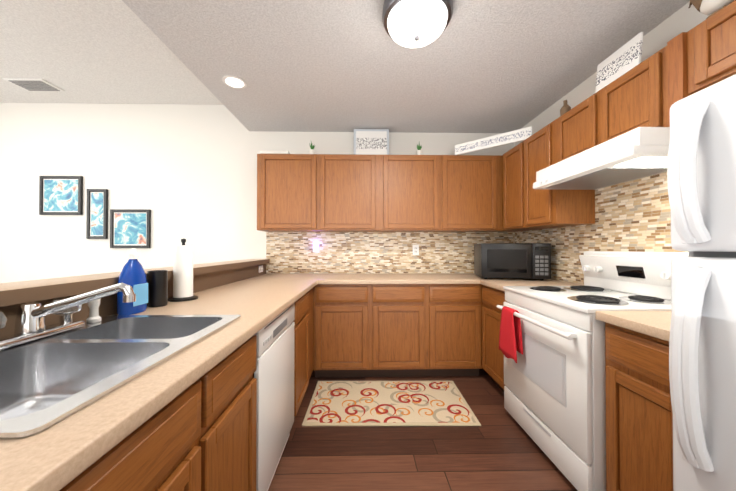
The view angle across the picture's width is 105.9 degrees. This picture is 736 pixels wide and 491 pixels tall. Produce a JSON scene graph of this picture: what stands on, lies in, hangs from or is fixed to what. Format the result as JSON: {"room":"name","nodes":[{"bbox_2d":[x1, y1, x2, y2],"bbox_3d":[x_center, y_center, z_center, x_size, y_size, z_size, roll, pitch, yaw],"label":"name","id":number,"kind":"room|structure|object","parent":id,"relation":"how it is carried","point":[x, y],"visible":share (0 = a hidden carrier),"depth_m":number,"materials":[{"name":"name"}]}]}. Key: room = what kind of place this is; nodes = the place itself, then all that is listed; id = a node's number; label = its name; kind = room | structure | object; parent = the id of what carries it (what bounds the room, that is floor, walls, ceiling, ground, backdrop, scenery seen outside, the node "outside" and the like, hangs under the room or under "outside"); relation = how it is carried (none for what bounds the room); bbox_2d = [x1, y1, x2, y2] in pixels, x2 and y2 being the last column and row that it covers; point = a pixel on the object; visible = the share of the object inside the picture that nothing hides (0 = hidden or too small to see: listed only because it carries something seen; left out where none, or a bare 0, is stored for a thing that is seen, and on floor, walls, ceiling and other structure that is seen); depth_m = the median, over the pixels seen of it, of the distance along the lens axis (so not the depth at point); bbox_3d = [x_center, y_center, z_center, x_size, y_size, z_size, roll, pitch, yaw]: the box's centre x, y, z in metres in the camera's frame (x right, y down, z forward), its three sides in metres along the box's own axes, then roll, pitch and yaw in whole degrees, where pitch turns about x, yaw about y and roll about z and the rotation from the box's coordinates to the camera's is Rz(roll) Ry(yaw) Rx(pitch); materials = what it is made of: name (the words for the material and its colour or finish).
{"room":"kitchen","nodes":[
{"label":"kitchen","id":0,"kind":"room"},
{"bbox_2d":[0,0,222,104],"bbox_3d":[-3.155,-1.664,0.446,3.790,0.180,5.180,0,-1,-1],"label":"ceiling","id":1,"kind":"structure","parent":0,"point":[101,51],"depth_m":2.30,"materials":[{"name":"white paint"}]},
{"bbox_2d":[3,78,64,91],"bbox_3d":[-3.214,-1.546,2.684,0.360,0.015,0.200,0,-1,-1],"label":"ceiling vent","id":2,"kind":"object","parent":1,"relation":"in","point":[35,84],"visible":0.98,"depth_m":2.66,"materials":[{"name":"white metal"}]},
{"bbox_2d":[0,103,514,282],"bbox_3d":[-1.672,-0.255,3.113,7.100,2.950,0.120,0,-1,-1],"label":"wall","id":3,"kind":"structure","parent":0,"point":[188,173],"depth_m":3.04,"materials":[{"name":"white paint"}]},
{"bbox_2d":[39,176,82,214],"bbox_3d":[-3.321,-0.541,3.009,0.440,0.420,0.025,0,-1,-1],"label":"picture frame","id":4,"kind":"object","parent":3,"relation":"attached to","point":[60,195],"visible":1,"depth_m":3.01,"materials":[{"name":"black"}]},
{"bbox_2d":[86,189,107,238],"bbox_3d":[-2.936,-0.341,3.014,0.210,0.540,0.025,0,-1,-1],"label":"picture frame","id":5,"kind":"object","parent":3,"relation":"attached to","point":[97,216],"visible":0.96,"depth_m":3.01,"materials":[{"name":"black"}]},
{"bbox_2d":[110,209,150,247],"bbox_3d":[-2.581,-0.181,3.020,0.420,0.420,0.025,0,-1,-1],"label":"picture frame","id":6,"kind":"object","parent":3,"relation":"attached to","point":[130,228],"visible":0.96,"depth_m":3.02,"materials":[{"name":"black"}]},
{"bbox_2d":[257,154,320,231],"bbox_3d":[-0.803,-0.532,2.911,0.610,0.760,0.318,0,-1,-1],"label":"upper cabinet","id":7,"kind":"object","parent":3,"relation":"attached to","point":[288,185],"depth_m":2.76,"materials":[{"name":"brown wood"}]},
{"bbox_2d":[260,150,289,153],"bbox_3d":[-0.937,-0.933,2.863,0.280,0.037,0.180,0,-1,-1],"label":"decorative tray","id":8,"kind":"object","parent":7,"relation":"on","point":[272,152],"visible":0.42,"depth_m":2.77,"materials":[{"name":"white"}]},
{"bbox_2d":[309,142,314,153],"bbox_3d":[-0.566,-0.985,2.821,0.066,0.140,0.064,0,-1,-1],"label":"plant pot","id":9,"kind":"object","parent":7,"relation":"on","point":[311,150],"visible":0.9,"depth_m":2.80,"materials":[{"name":"white ceramic"}]},
{"bbox_2d":[321,154,380,231],"bbox_3d":[-0.226,-0.532,2.923,0.675,0.760,0.318,0,-1,-1],"label":"upper cabinet","id":10,"kind":"object","parent":3,"relation":"attached to","point":[365,193],"depth_m":2.77,"materials":[{"name":"brown wood"}]},
{"bbox_2d":[354,129,388,154],"bbox_3d":[0.036,-1.081,2.975,0.380,0.335,0.040,0,-1,-1],"label":"sign board","id":11,"kind":"object","parent":10,"relation":"on","point":[371,141],"visible":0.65,"depth_m":2.97,"materials":[{"name":"grey"}]},
{"bbox_2d":[266,232,514,273],"bbox_3d":[0.261,0.075,3.083,2.754,0.510,0.009,0,-1,-1],"label":"backsplash","id":12,"kind":"structure","parent":3,"relation":"attached to","point":[364,252],"depth_m":3.07,"materials":[{"name":"tile"}]},
{"bbox_2d":[313,242,318,251],"bbox_3d":[-0.571,0.019,3.056,0.070,0.114,0.009,0,-1,-1],"label":"outlet","id":13,"kind":"object","parent":12,"relation":"attached to","point":[315,249],"visible":0.52,"depth_m":3.05,"materials":[{"name":"white plastic"}]},
{"bbox_2d":[313,242,317,247],"bbox_3d":[-0.571,-0.006,3.040,0.050,0.070,0.024,0,-1,-1],"label":"light","id":14,"kind":"object","parent":13,"relation":"attached to","point":[315,244],"visible":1,"depth_m":3.03,"materials":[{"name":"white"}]},
{"bbox_2d":[413,245,418,254],"bbox_3d":[0.529,0.050,3.078,0.070,0.114,0.009,0,-1,-1],"label":"outlet","id":15,"kind":"object","parent":12,"relation":"attached to","point":[415,249],"visible":1,"depth_m":3.08,"materials":[{"name":"white plastic"}]},
{"bbox_2d":[381,155,440,231],"bbox_3d":[0.417,-0.532,2.935,0.610,0.760,0.318,0,-1,-1],"label":"upper cabinet","id":16,"kind":"object","parent":3,"relation":"attached to","point":[410,184],"depth_m":2.79,"materials":[{"name":"brown wood"}]},
{"bbox_2d":[416,144,421,154],"bbox_3d":[0.524,-0.985,2.842,0.066,0.140,0.064,0,-1,-1],"label":"plant pot","id":17,"kind":"object","parent":16,"relation":"on","point":[419,150],"visible":0.9,"depth_m":2.82,"materials":[{"name":"white ceramic"}]},
{"bbox_2d":[441,155,502,231],"bbox_3d":[1.027,-0.532,2.947,0.610,0.760,0.318,0,-1,-1],"label":"upper cabinet","id":18,"kind":"object","parent":3,"relation":"attached to","point":[471,188],"depth_m":2.80,"materials":[{"name":"brown wood"}]},
{"bbox_2d":[122,0,689,132],"bbox_3d":[0.220,-1.518,0.511,2.960,0.470,5.180,0,-1,-1],"label":"ceiling","id":19,"kind":"structure","parent":0,"point":[490,66],"depth_m":1.88,"materials":[{"name":"white paint"}]},
{"bbox_2d":[222,75,246,88],"bbox_3d":[-1.033,-1.264,2.154,0.174,0.007,0.174,0,-1,-1],"label":"recessed light","id":20,"kind":"object","parent":19,"relation":"in","point":[232,81],"visible":1,"depth_m":2.15,"materials":[{"name":"white"}]},
{"bbox_2d":[382,0,452,47],"bbox_3d":[0.260,-1.183,1.479,0.370,0.182,0.370,0,-1,-1],"label":"flush-mount light","id":21,"kind":"object","parent":19,"relation":"attached to","point":[414,23],"visible":1,"depth_m":1.41,"materials":[{"name":"white glass"}]},
{"bbox_2d":[268,369,577,490],"bbox_3d":[-1.621,1.247,0.490,7.100,0.100,5.500,0,-1,-1],"label":"floor","id":22,"kind":"structure","parent":0,"point":[498,449],"depth_m":1.60,"materials":[{"name":"brown wood"}]},
{"bbox_2d":[0,259,268,336],"bbox_3d":[-1.145,0.664,0.855,0.215,1.072,4.400,0,-1,-1],"label":"wall","id":23,"kind":"structure","parent":22,"relation":"on","point":[14,296],"depth_m":1.07,"materials":[{"name":"brown paint"}]},
{"bbox_2d":[60,335,256,490],"bbox_3d":[-0.753,0.765,0.732,0.639,0.868,0.780,0,-1,-1],"label":"base cabinet","id":24,"kind":"object","parent":22,"relation":"on","point":[199,434],"visible":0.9,"depth_m":0.72,"materials":[{"name":"brown wood"}]},
{"bbox_2d":[254,302,294,490],"bbox_3d":[-0.750,0.773,1.428,0.603,0.864,0.594,0,-1,-1],"label":"dishwasher","id":25,"kind":"object","parent":22,"relation":"on","point":[274,374],"visible":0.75,"depth_m":1.32,"materials":[{"name":"white metal"}]},
{"bbox_2d":[293,288,312,415],"bbox_3d":[-0.780,0.777,2.106,0.639,0.868,0.745,0,-1,-1],"label":"base cabinet","id":26,"kind":"object","parent":22,"relation":"on","point":[303,342],"visible":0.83,"depth_m":1.99,"materials":[{"name":"brown wood"}]},
{"bbox_2d":[313,284,372,377],"bbox_3d":[-0.238,0.783,2.764,0.508,0.868,0.589,0,-1,-1],"label":"base cabinet","id":27,"kind":"object","parent":22,"relation":"on","point":[342,313],"depth_m":2.48,"materials":[{"name":"brown wood"}]},
{"bbox_2d":[245,273,584,290],"bbox_3d":[0.269,0.324,2.535,2.754,0.038,1.075,0,-1,-1],"label":"countertop","id":28,"kind":"structure","parent":27,"relation":"on","point":[450,278],"depth_m":2.49,"materials":[{"name":"laminate"}]},
{"bbox_2d":[474,243,550,279],"bbox_3d":[1.323,0.143,2.607,0.560,0.323,0.382,0,-1,12],"label":"microwave","id":29,"kind":"object","parent":28,"relation":"on","point":[516,260],"visible":1,"depth_m":2.42,"materials":[{"name":"black plastic"}]},
{"bbox_2d":[302,381,480,425],"bbox_3d":[0.157,1.205,2.166,1.211,0.012,0.641,0,-1,-1],"label":"rug","id":30,"kind":"object","parent":22,"relation":"on","point":[388,403],"visible":1,"depth_m":2.08,"materials":[{"name":"beige fabric"}]},
{"bbox_2d":[373,284,428,376],"bbox_3d":[0.270,0.783,2.774,0.508,0.868,0.589,0,-1,-1],"label":"base cabinet","id":31,"kind":"object","parent":22,"relation":"on","point":[394,330],"depth_m":2.49,"materials":[{"name":"brown wood"}]},
{"bbox_2d":[429,284,482,376],"bbox_3d":[0.778,0.783,2.784,0.508,0.868,0.589,0,-1,-1],"label":"base cabinet","id":32,"kind":"object","parent":22,"relation":"on","point":[455,310],"depth_m":2.50,"materials":[{"name":"brown wood"}]},
{"bbox_2d":[482,285,506,391],"bbox_3d":[1.337,0.778,2.267,0.629,0.868,0.505,0,-1,-1],"label":"base cabinet","id":33,"kind":"object","parent":22,"relation":"on","point":[492,354],"visible":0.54,"depth_m":2.31,"materials":[{"name":"brown wood"}]},
{"bbox_2d":[496,251,688,490],"bbox_3d":[1.284,0.621,1.633,0.736,1.169,0.756,0,-1,-1],"label":"stove","id":34,"kind":"object","parent":22,"relation":"on","point":[554,394],"visible":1,"depth_m":1.47,"materials":[{"name":"white metal"}]},
{"bbox_2d":[499,306,522,362],"bbox_3d":[0.924,0.568,1.806,0.051,0.322,0.218,0,-1,-1],"label":"towel","id":35,"kind":"object","parent":34,"relation":"hanging from","point":[510,340],"visible":0.94,"depth_m":1.77,"materials":[{"name":"red fabric"}]},
{"bbox_2d":[605,322,672,490],"bbox_3d":[1.361,0.768,1.075,0.629,0.868,0.353,0,-1,-1],"label":"base cabinet","id":36,"kind":"object","parent":22,"relation":"on","point":[639,435],"visible":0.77,"depth_m":1.09,"materials":[{"name":"brown wood"}]},
{"bbox_2d":[596,311,671,340],"bbox_3d":[1.349,0.311,1.078,0.652,0.038,0.353,0,-1,-1],"label":"countertop","id":37,"kind":"structure","parent":36,"relation":"on","point":[656,324],"depth_m":1.11,"materials":[{"name":"laminate"}]},
{"bbox_2d":[667,74,735,490],"bbox_3d":[1.282,0.372,0.495,0.796,1.650,0.780,0,-1,-1],"label":"refrigerator","id":38,"kind":"object","parent":22,"relation":"on","point":[701,171],"visible":1,"depth_m":0.77,"materials":[{"name":"white metal"}]},
{"bbox_3d":[-0.729,0.754,-0.476,0.639,0.868,1.625,0,-1,-1],"label":"cabinet","id":39,"kind":"object","parent":22,"relation":"on","visible":0},
{"bbox_2d":[0,280,317,490],"bbox_3d":[-0.738,0.306,0.563,0.662,0.038,3.755,0,-1,-1],"label":"countertop","id":40,"kind":"structure","parent":39,"relation":"on","point":[60,454],"depth_m":0.54,"materials":[{"name":"laminate"}]},
{"bbox_2d":[0,283,135,349],"bbox_3d":[-0.871,0.195,0.824,0.325,0.166,0.272,0,-1,-1],"label":"faucet","id":41,"kind":"object","parent":40,"relation":"on","point":[30,325],"visible":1,"depth_m":0.82,"materials":[{"name":"silver metal"}]},
{"bbox_2d":[0,315,240,437],"bbox_3d":[-0.771,0.367,0.767,0.530,0.175,0.725,0,-1,-1],"label":"sink","id":42,"kind":"object","parent":40,"relation":"in","point":[46,382],"visible":0.52,"depth_m":0.80,"materials":[{"name":"silver metal"}]},
{"bbox_2d":[86,298,101,322],"bbox_3d":[-1.006,0.235,1.021,0.040,0.090,0.040,0,-1,-1],"label":"sprayer","id":43,"kind":"object","parent":42,"relation":"on","point":[94,316],"visible":0.81,"depth_m":1.01,"materials":[{"name":"white plastic"}]},
{"bbox_2d":[117,248,147,314],"bbox_3d":[-1.019,0.152,1.207,0.070,0.280,0.136,0,-1,-1],"label":"dish soap bottle","id":44,"kind":"object","parent":40,"relation":"on","point":[133,274],"visible":0.94,"depth_m":1.19,"materials":[{"name":"blue plastic"}]},
{"bbox_2d":[147,270,167,306],"bbox_3d":[-1.023,0.208,1.351,0.080,0.170,0.080,0,-1,-1],"label":"cup","id":45,"kind":"object","parent":40,"relation":"on","point":[157,282],"visible":0.98,"depth_m":1.32,"materials":[{"name":"black plastic"}]},
{"bbox_2d":[168,238,197,301],"bbox_3d":[-1.011,0.128,1.522,0.140,0.333,0.140,0,-1,-1],"label":"paper towel holder","id":46,"kind":"object","parent":40,"relation":"on","point":[183,272],"visible":1,"depth_m":1.49,"materials":[{"name":"white paper"}]},
{"bbox_2d":[515,0,734,284],"bbox_3d":[1.755,-0.279,0.470,0.130,2.950,5.300,0,-1,-1],"label":"wall","id":47,"kind":"structure","parent":0,"point":[633,216],"depth_m":1.84,"materials":[{"name":"tile"}]},
{"bbox_2d":[501,144,547,231],"bbox_3d":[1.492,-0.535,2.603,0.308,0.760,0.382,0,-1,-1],"label":"upper cabinet","id":48,"kind":"object","parent":47,"relation":"attached to","point":[510,158],"depth_m":2.61,"materials":[{"name":"brown wood"}]},
{"bbox_2d":[455,126,531,154],"bbox_3d":[1.143,-0.967,2.599,0.680,0.100,0.016,0,-1,40],"label":"banner sign","id":49,"kind":"object","parent":48,"relation":"on","point":[522,134],"visible":0.86,"depth_m":2.57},
{"bbox_2d":[519,123,594,227],"bbox_3d":[1.500,-0.538,2.221,0.308,0.760,0.382,0,-1,-1],"label":"upper cabinet","id":50,"kind":"object","parent":47,"relation":"attached to","point":[538,208],"depth_m":2.15,"materials":[{"name":"brown wood"}]},
{"bbox_2d":[533,127,669,189],"bbox_3d":[1.429,-0.470,1.645,0.472,0.136,0.754,0,-1,-1],"label":"range hood","id":51,"kind":"object","parent":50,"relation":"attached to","point":[637,153],"visible":0.71,"depth_m":1.48,"materials":[{"name":"white metal"}]},
{"bbox_2d":[551,96,590,164],"bbox_3d":[1.507,-0.731,1.841,0.308,0.380,0.381,0,-1,-1],"label":"upper cabinet","id":52,"kind":"object","parent":47,"relation":"attached to","point":[570,132],"depth_m":1.85,"materials":[{"name":"brown wood"}]},
{"bbox_2d":[560,100,570,115],"bbox_3d":[1.420,-0.983,2.000,0.066,0.122,0.064,0,-1,-1],"label":"decorative bottle","id":53,"kind":"object","parent":52,"relation":"on","point":[565,108],"visible":0.75,"depth_m":1.98,"materials":[{"name":"brown"}]},
{"bbox_2d":[591,32,686,147],"bbox_3d":[1.516,-0.735,1.430,0.308,0.380,0.441,0,-1,-1],"label":"upper cabinet","id":54,"kind":"object","parent":47,"relation":"attached to","point":[650,91],"depth_m":1.39,"materials":[{"name":"brown wood"}]},
{"bbox_2d":[595,32,642,92],"bbox_3d":[1.421,-1.021,1.585,0.031,0.190,0.270,0,-1,-1],"label":"script sign","id":55,"kind":"object","parent":54,"relation":"on","point":[622,60],"visible":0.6,"depth_m":1.56,"materials":[{"name":"white wood"}]},
{"bbox_2d":[688,0,733,18],"bbox_3d":[1.447,-1.037,1.147,0.080,0.215,0.213,0,-1,-1],"label":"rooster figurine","id":56,"kind":"object","parent":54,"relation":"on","point":[708,7],"visible":0.62,"depth_m":1.16,"materials":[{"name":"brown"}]},
{"bbox_2d":[683,0,735,95],"bbox_3d":[1.525,-0.794,0.938,0.308,0.270,0.545,0,-1,-1],"label":"upper cabinet","id":57,"kind":"object","parent":47,"relation":"attached to","point":[709,48],"depth_m":1.12,"materials":[{"name":"brown wood"}]}
]}

